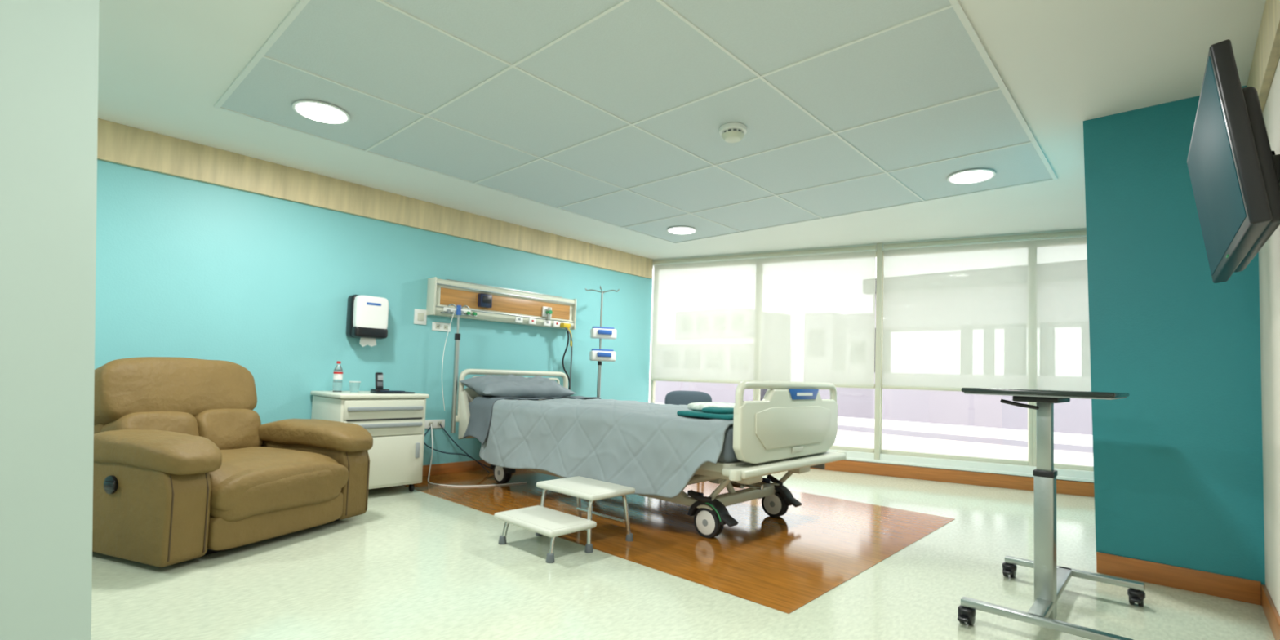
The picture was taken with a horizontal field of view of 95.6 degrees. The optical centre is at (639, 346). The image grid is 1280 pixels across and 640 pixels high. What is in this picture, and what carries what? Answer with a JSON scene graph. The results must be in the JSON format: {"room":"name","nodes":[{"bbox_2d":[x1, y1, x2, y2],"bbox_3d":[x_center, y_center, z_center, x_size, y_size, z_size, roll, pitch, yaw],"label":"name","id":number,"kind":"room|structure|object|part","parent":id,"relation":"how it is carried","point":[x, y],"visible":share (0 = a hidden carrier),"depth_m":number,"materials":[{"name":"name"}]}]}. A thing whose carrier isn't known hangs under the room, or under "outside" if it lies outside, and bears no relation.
{"room":"hospital room","nodes":[
{"label":"hospital room","id":0,"kind":"room"},
{"bbox_2d":[0,0,99,639],"bbox_3d":[-2.301,-0.318,0.646,0.250,2.550,2.589,-1,-4,43],"label":"wall","id":1,"kind":"structure","parent":0,"point":[49,49],"depth_m":1.40,"materials":[{"name":"grey paint"}]},
{"bbox_2d":[94,159,653,465],"bbox_3d":[-2.688,-0.128,4.791,0.150,2.550,8.160,-1,-4,43],"label":"wall","id":2,"kind":"structure","parent":0,"point":[263,285],"depth_m":4.71,"materials":[{"name":"teal paint"}]},
{"bbox_2d":[346,294,388,346],"bbox_3d":[-2.314,-0.216,4.943,0.200,0.435,0.300,-1,-4,43],"label":"paper towel dispenser","id":3,"kind":"object","parent":2,"relation":"attached to","point":[367,316],"visible":1,"depth_m":4.86,"materials":[{"name":"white plastic"}]},
{"bbox_2d":[359,337,376,346],"bbox_3d":[-2.309,-0.036,4.928,0.020,0.075,0.135,-1,-4,43],"label":"towel","id":4,"kind":"object","parent":3,"relation":"hanging from","point":[371,342],"depth_m":4.92,"materials":[{"name":"white paper"}]},
{"bbox_2d":[97,118,653,278],"bbox_3d":[-2.597,-1.273,4.770,0.035,0.260,8.120,-1,-4,43],"label":"trim","id":5,"kind":"structure","parent":2,"relation":"attached to","point":[117,143],"depth_m":4.78,"materials":[{"name":"beige wood"}]},
{"bbox_2d":[413,308,426,324],"bbox_3d":[-2.034,-0.279,5.378,0.018,0.140,0.120,-1,-4,43],"label":"light switch","id":6,"kind":"object","parent":2,"relation":"attached to","point":[420,315],"visible":1,"depth_m":5.37,"materials":[{"name":"white plastic"}]},
{"bbox_2d":[424,419,444,428],"bbox_3d":[-1.935,0.726,5.473,0.014,0.080,0.200,-1,-4,43],"label":"wall outlet","id":7,"kind":"object","parent":2,"relation":"attached to","point":[435,423],"visible":0.94,"depth_m":5.47,"materials":[{"name":"white plastic"}]},
{"bbox_2d":[431,321,450,331],"bbox_3d":[-1.891,-0.191,5.533,0.014,0.080,0.190,-1,-4,43],"label":"wall outlet","id":8,"kind":"object","parent":2,"relation":"attached to","point":[442,326],"visible":1,"depth_m":5.52,"materials":[{"name":"white plastic"}]},
{"bbox_2d":[422,459,490,475],"bbox_3d":[-2.688,1.092,4.653,0.015,0.100,8.100,-1,-4,43],"label":"baseboard","id":9,"kind":"structure","parent":2,"relation":"attached to","point":[464,466],"depth_m":5.61,"materials":[{"name":"orange wood"}]},
{"bbox_2d":[426,276,576,390],"bbox_3d":[-1.346,0.074,5.962,0.228,1.352,1.720,-1,-4,43],"label":"panel","id":10,"kind":"object","parent":2,"relation":"attached to","point":[485,302],"visible":0.98,"depth_m":5.90,"materials":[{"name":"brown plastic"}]},
{"bbox_2d":[97,0,1266,259],"bbox_3d":[-0.104,-1.436,3.480,5.850,0.100,9.992,-1,-4,43],"label":"ceiling","id":11,"kind":"structure","parent":0,"point":[164,67],"depth_m":3.16,"materials":[{"name":"paint"}]},
{"bbox_2d":[213,0,1057,244],"bbox_3d":[0.246,-1.348,3.898,3.642,0.012,4.406,-1,-4,43],"label":"ceiling panels","id":12,"kind":"object","parent":11,"relation":"attached to","point":[613,113],"depth_m":3.28,"materials":[{"name":"white tile"}]},
{"bbox_2d":[292,99,350,124],"bbox_3d":[-1.938,-1.425,3.534,0.310,0.010,0.310,-1,-4,43],"label":"recessed light","id":13,"kind":"object","parent":12,"relation":"in","point":[317,111],"depth_m":3.51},
{"bbox_2d":[666,226,696,234],"bbox_3d":[0.439,-1.223,6.101,0.310,0.010,0.310,-1,-4,43],"label":"recessed light","id":14,"kind":"object","parent":12,"relation":"in","point":[677,229],"depth_m":6.07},
{"bbox_2d":[946,168,995,184],"bbox_3d":[2.430,-1.249,4.260,0.310,0.010,0.310,-1,-4,43],"label":"recessed light","id":15,"kind":"object","parent":12,"relation":"in","point":[972,175],"depth_m":4.24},
{"bbox_2d":[719,122,746,142],"bbox_3d":[0.574,-1.315,3.585,0.170,0.075,0.170,-1,-4,43],"label":"smoke detector","id":16,"kind":"object","parent":11,"relation":"attached to","point":[731,132],"visible":1,"depth_m":3.54,"materials":[{"name":"white plastic"}]},
{"bbox_2d":[91,468,1275,639],"bbox_3d":[-0.190,1.210,3.350,5.850,0.100,9.992,-1,-4,43],"label":"floor","id":17,"kind":"structure","parent":0,"point":[416,565],"depth_m":2.71,"materials":[{"name":"tile"}]},
{"bbox_2d":[92,356,373,567],"bbox_3d":[-2.511,0.580,3.479,1.243,1.020,1.270,1,-3,21],"label":"recliner armchair","id":18,"kind":"object","parent":17,"relation":"on","point":[185,468],"visible":0.97,"depth_m":3.22,"materials":[{"name":"beige leather"}]},
{"bbox_3d":[-2.595,0.676,2.842,0.105,0.090,0.032,1,-3,21],"label":"recline handle","id":19,"kind":"part","parent":18,"relation":"part of","materials":[{"name":"black plastic"}]},
{"bbox_3d":[-2.349,0.836,3.402,0.880,0.431,0.800,1,-3,21],"label":"seat","id":20,"kind":"part","parent":18,"relation":"part of","materials":[{"name":"beige leather"}]},
{"bbox_2d":[310,391,429,491],"bbox_3d":[-2.196,0.764,4.689,0.655,0.790,0.690,-1,-4,43],"label":"base cabinet","id":21,"kind":"object","parent":17,"relation":"on","point":[395,422],"visible":0.64,"depth_m":4.51,"materials":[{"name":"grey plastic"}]},
{"bbox_2d":[332,360,342,392],"bbox_3d":[-2.392,0.235,4.598,0.069,0.245,0.069,-1,-4,43],"label":"water bottle","id":22,"kind":"object","parent":21,"relation":"on","point":[338,371],"visible":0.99,"depth_m":4.57,"materials":[{"name":"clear plastic"}]},
{"bbox_2d":[348,381,360,392],"bbox_3d":[-2.292,0.321,4.662,0.088,0.087,0.088,-1,-4,43],"label":"plastic cup","id":23,"kind":"object","parent":21,"relation":"on","point":[354,386],"visible":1,"depth_m":4.63,"materials":[{"name":"white"}]},
{"bbox_2d":[370,372,389,391],"bbox_3d":[-2.128,0.292,4.758,0.110,0.165,0.120,-1,-4,43],"label":"cordless phone","id":24,"kind":"object","parent":21,"relation":"on","point":[379,375],"visible":0.88,"depth_m":4.75,"materials":[{"name":"black plastic"}]},
{"bbox_2d":[369,390,414,393],"bbox_3d":[-2.004,0.366,4.706,0.160,0.020,0.300,-1,-4,43],"label":"tray","id":25,"kind":"object","parent":21,"relation":"on","point":[380,391],"visible":1,"depth_m":4.67,"materials":[{"name":"black plastic"}]},
{"bbox_2d":[493,475,635,563],"bbox_3d":[-0.433,0.993,3.437,0.540,0.329,0.664,-1,-4,43],"label":"stool","id":26,"kind":"object","parent":17,"relation":"on","point":[541,520],"visible":1,"depth_m":3.35,"materials":[{"name":"grey plastic"}]},
{"bbox_2d":[403,468,955,613],"bbox_3d":[0.060,1.234,4.747,3.920,0.002,2.540,-1,-4,43],"label":"inlay","id":27,"kind":"object","parent":17,"relation":"on","point":[784,563],"visible":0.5,"depth_m":3.71,"materials":[{"name":"brown wood"}]},
{"bbox_2d":[423,423,526,486],"bbox_3d":[-1.526,0.969,5.300,0.771,0.481,0.736,4,-3,-34],"label":"power cord","id":28,"kind":"object","parent":27,"relation":"on","point":[431,426],"visible":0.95,"depth_m":5.31,"materials":[{"name":"white plastic"},{"name":"black rubber"}]},
{"bbox_2d":[585,285,619,397],"bbox_3d":[-0.436,0.321,6.479,0.613,1.964,0.591,-1,-4,43],"label":"stand","id":29,"kind":"object","parent":27,"relation":"on","point":[600,332],"visible":0.56,"depth_m":6.45,"materials":[{"name":"silver metal"}]},
{"bbox_2d":[441,303,846,537],"bbox_3d":[-0.135,0.429,4.763,3.208,1.599,1.588,-1,-4,43],"label":"hospital bed","id":30,"kind":"object","parent":27,"relation":"on","point":[534,424],"visible":1,"depth_m":3.93,"materials":[{"name":"grey fabric"}]},
{"bbox_3d":[-1.179,0.559,5.763,0.206,0.651,1.302,-1,-4,43],"label":"headboard","id":31,"kind":"part","parent":30,"relation":"part of","materials":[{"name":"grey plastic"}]},
{"bbox_2d":[459,373,575,400],"bbox_3d":[-1.145,0.393,5.533,0.450,0.262,1.040,-1,-4,43],"label":"pillow","id":32,"kind":"object","parent":30,"relation":"on","point":[487,387],"depth_m":5.36,"materials":[{"name":"fabric"}]},
{"bbox_3d":[-0.130,0.623,4.793,2.890,0.215,1.220,-1,-4,43],"label":"mattress","id":33,"kind":"part","parent":30,"relation":"part of","materials":[{"name":"grey fabric"}]},
{"bbox_2d":[479,398,825,497],"bbox_3d":[-0.010,0.732,4.633,2.486,0.551,1.422,-1,-4,43],"label":"quilt","id":34,"kind":"object","parent":30,"relation":"on","point":[650,448],"depth_m":3.97,"materials":[{"name":"fabric"}]},
{"bbox_3d":[-0.037,0.898,4.713,2.930,0.335,1.470,-1,-4,43],"label":"frame","id":35,"kind":"part","parent":30,"relation":"part of","materials":[{"name":"grey metal"}]},
{"bbox_3d":[0.996,0.473,3.784,0.075,0.489,1.298,-1,-4,43],"label":"footboard","id":36,"kind":"part","parent":30,"relation":"part of","materials":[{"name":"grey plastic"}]},
{"bbox_2d":[664,391,711,404],"bbox_3d":[0.492,0.912,6.409,0.540,0.843,0.578,1,-3,13],"label":"chair","id":37,"kind":"object","parent":17,"relation":"on","point":[675,397],"visible":0.27,"depth_m":6.62,"materials":[{"name":"grey plastic"}]},
{"bbox_2d":[957,387,1145,639],"bbox_3d":[1.855,0.692,2.593,0.575,0.992,0.965,-1,-4,43],"label":"table","id":38,"kind":"object","parent":17,"relation":"on","point":[1051,580],"visible":1,"depth_m":2.48,"materials":[{"name":"silver laminate"}]},
{"bbox_2d":[653,228,1093,482],"bbox_3d":[2.630,0.127,6.490,5.695,2.550,0.200,0,-3,28],"label":"wall","id":39,"kind":"structure","parent":0,"point":[927,460],"depth_m":6.08,"materials":[{"name":"white paint"}]},
{"bbox_2d":[650,380,755,403],"bbox_3d":[0.808,0.039,7.433,1.430,2.240,0.070,0,-3,28],"label":"frame","id":40,"kind":"object","parent":39,"relation":"attached to","point":[652,382],"visible":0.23,"depth_m":7.70,"materials":[{"name":"beige metal"}]},
{"bbox_2d":[649,244,875,388],"bbox_3d":[1.386,-0.347,7.077,2.760,1.603,0.056,0,-3,28],"label":"roller blind","id":41,"kind":"object","parent":39,"relation":"attached to","point":[800,318],"visible":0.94,"depth_m":6.99,"materials":[{"name":"beige fabric"}]},
{"bbox_2d":[755,252,876,453],"bbox_3d":[2.052,0.047,6.781,1.380,2.240,0.070,0,-3,28],"label":"frame","id":42,"kind":"object","parent":39,"relation":"attached to","point":[757,390],"visible":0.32,"depth_m":6.53,"materials":[{"name":"beige metal"}]},
{"bbox_2d":[809,459,1094,497],"bbox_3d":[2.563,1.328,6.322,5.645,0.130,0.022,0,-3,28],"label":"baseboard","id":43,"kind":"structure","parent":39,"relation":"attached to","point":[1011,482],"depth_m":5.96,"materials":[{"name":"orange wood"}]},
{"bbox_2d":[880,251,1032,466],"bbox_3d":[3.292,0.055,6.131,1.420,2.240,0.071,0,-3,28],"label":"frame","id":44,"kind":"object","parent":39,"relation":"attached to","point":[1008,461],"visible":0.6,"depth_m":6.03,"materials":[{"name":"beige metal"}]},
{"bbox_2d":[845,457,1093,482],"bbox_3d":[2.563,1.243,6.321,5.645,0.030,0.031,0,-3,28],"label":"trim","id":45,"kind":"structure","parent":39,"relation":"attached to","point":[1088,480],"depth_m":5.92,"materials":[{"name":"white paint"}]},
{"bbox_3d":[2.563,1.243,6.321,5.645,0.030,0.030,0,-3,28],"label":"sill","id":46,"kind":"part","parent":45,"relation":"part of","materials":[{"name":"white paint"}]},
{"bbox_2d":[882,230,1091,391],"bbox_3d":[3.618,-0.337,5.907,2.120,1.593,0.056,0,-3,28],"label":"roller blind","id":47,"kind":"object","parent":39,"relation":"attached to","point":[1011,314],"visible":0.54,"depth_m":5.93,"materials":[{"name":"beige fabric"}]},
{"bbox_2d":[1032,402,1093,471],"bbox_3d":[4.523,0.064,5.485,1.360,2.240,0.070,0,-3,28],"label":"frame","id":48,"kind":"object","parent":39,"relation":"attached to","point":[1057,465],"visible":0.2,"depth_m":5.71,"materials":[{"name":"beige metal"}]},
{"bbox_2d":[874,243,882,459],"bbox_3d":[2.630,0.040,6.402,0.055,2.385,0.065,0,-3,28],"label":"window post","id":49,"kind":"object","parent":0,"point":[879,246],"depth_m":6.37,"materials":[{"name":"white metal"}]},
{"bbox_2d":[1083,85,1265,585],"bbox_3d":[3.813,0.052,4.186,0.685,2.550,3.071,-1,-4,43],"label":"wall","id":50,"kind":"structure","parent":0,"point":[1178,460],"depth_m":3.06,"materials":[{"name":"teal paint"}]},
{"bbox_2d":[1096,551,1261,604],"bbox_3d":[2.740,1.181,2.984,0.620,0.110,0.015,-1,-4,43],"label":"baseboard","id":51,"kind":"structure","parent":50,"relation":"attached to","point":[1246,590],"depth_m":2.96,"materials":[{"name":"orange wood"}]},
{"bbox_2d":[1258,57,1279,616],"bbox_3d":[1.943,-0.137,1.551,0.150,2.550,9.692,-1,-4,43],"label":"wall","id":52,"kind":"structure","parent":0,"point":[1269,253],"depth_m":2.51,"materials":[{"name":"beige paint"}]},
{"bbox_2d":[1186,39,1279,283],"bbox_3d":[2.099,-0.578,2.011,0.244,0.563,1.087,-1,-4,41],"label":"wall-mounted television","id":53,"kind":"object","parent":52,"relation":"attached to","point":[1234,171],"visible":1,"depth_m":1.73,"materials":[{"name":"black plastic"}]},
{"bbox_3d":[2.148,-0.587,1.948,0.080,0.300,0.260,-1,-4,43],"label":"bracket plate","id":54,"kind":"part","parent":53,"relation":"part of","materials":[{"name":"black plastic"}]},
{"bbox_2d":[1246,0,1279,113],"bbox_3d":[0.838,-1.371,0.506,0.030,0.260,6.520,-1,-4,43],"label":"trim","id":55,"kind":"structure","parent":52,"relation":"attached to","point":[1266,56],"depth_m":2.32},
{"bbox_2d":[1261,584,1279,639],"bbox_3d":[0.761,0.995,0.378,0.015,0.100,6.500,-1,-4,43],"label":"baseboard","id":56,"kind":"structure","parent":52,"relation":"attached to","point":[1272,615],"depth_m":2.49,"materials":[{"name":"orange wood"}]},
{"label":"outside","id":57,"kind":"structure","parent":0,"visible":0},
{"bbox_2d":[648,390,650,402],"bbox_3d":[23.342,3.638,25.197,80.000,0.300,51.000,-1,-4,43],"label":"ground","id":58,"kind":"structure","parent":57,"point":[649,390],"depth_m":42.12,"materials":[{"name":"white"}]},
{"bbox_2d":[654,380,763,403],"bbox_3d":[3.597,0.674,25.757,5.300,4.400,3.300,-1,-4,43],"label":"building","id":59,"kind":"structure","parent":58,"relation":"on","point":[718,392],"depth_m":24.46,"materials":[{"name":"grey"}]},
{"bbox_2d":[762,387,872,418],"bbox_3d":[6.950,0.739,21.796,4.400,4.100,1.550,-1,-4,43],"label":"building","id":60,"kind":"structure","parent":58,"relation":"on","point":[855,402],"depth_m":20.27,"materials":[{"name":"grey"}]},
{"bbox_2d":[654,402,1093,466],"bbox_3d":[7.065,1.677,7.619,28.000,0.850,0.260,-1,-4,43],"label":"parapet","id":61,"kind":"object","parent":58,"relation":"on","point":[951,439],"visible":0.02,"depth_m":9.35,"materials":[{"name":"white"}]},
{"bbox_2d":[871,278,1092,435],"bbox_3d":[10.968,0.280,13.848,10.700,4.500,1.800,-1,-4,43],"label":"building","id":62,"kind":"structure","parent":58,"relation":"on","point":[933,406],"depth_m":15.13,"materials":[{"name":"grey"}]}
]}

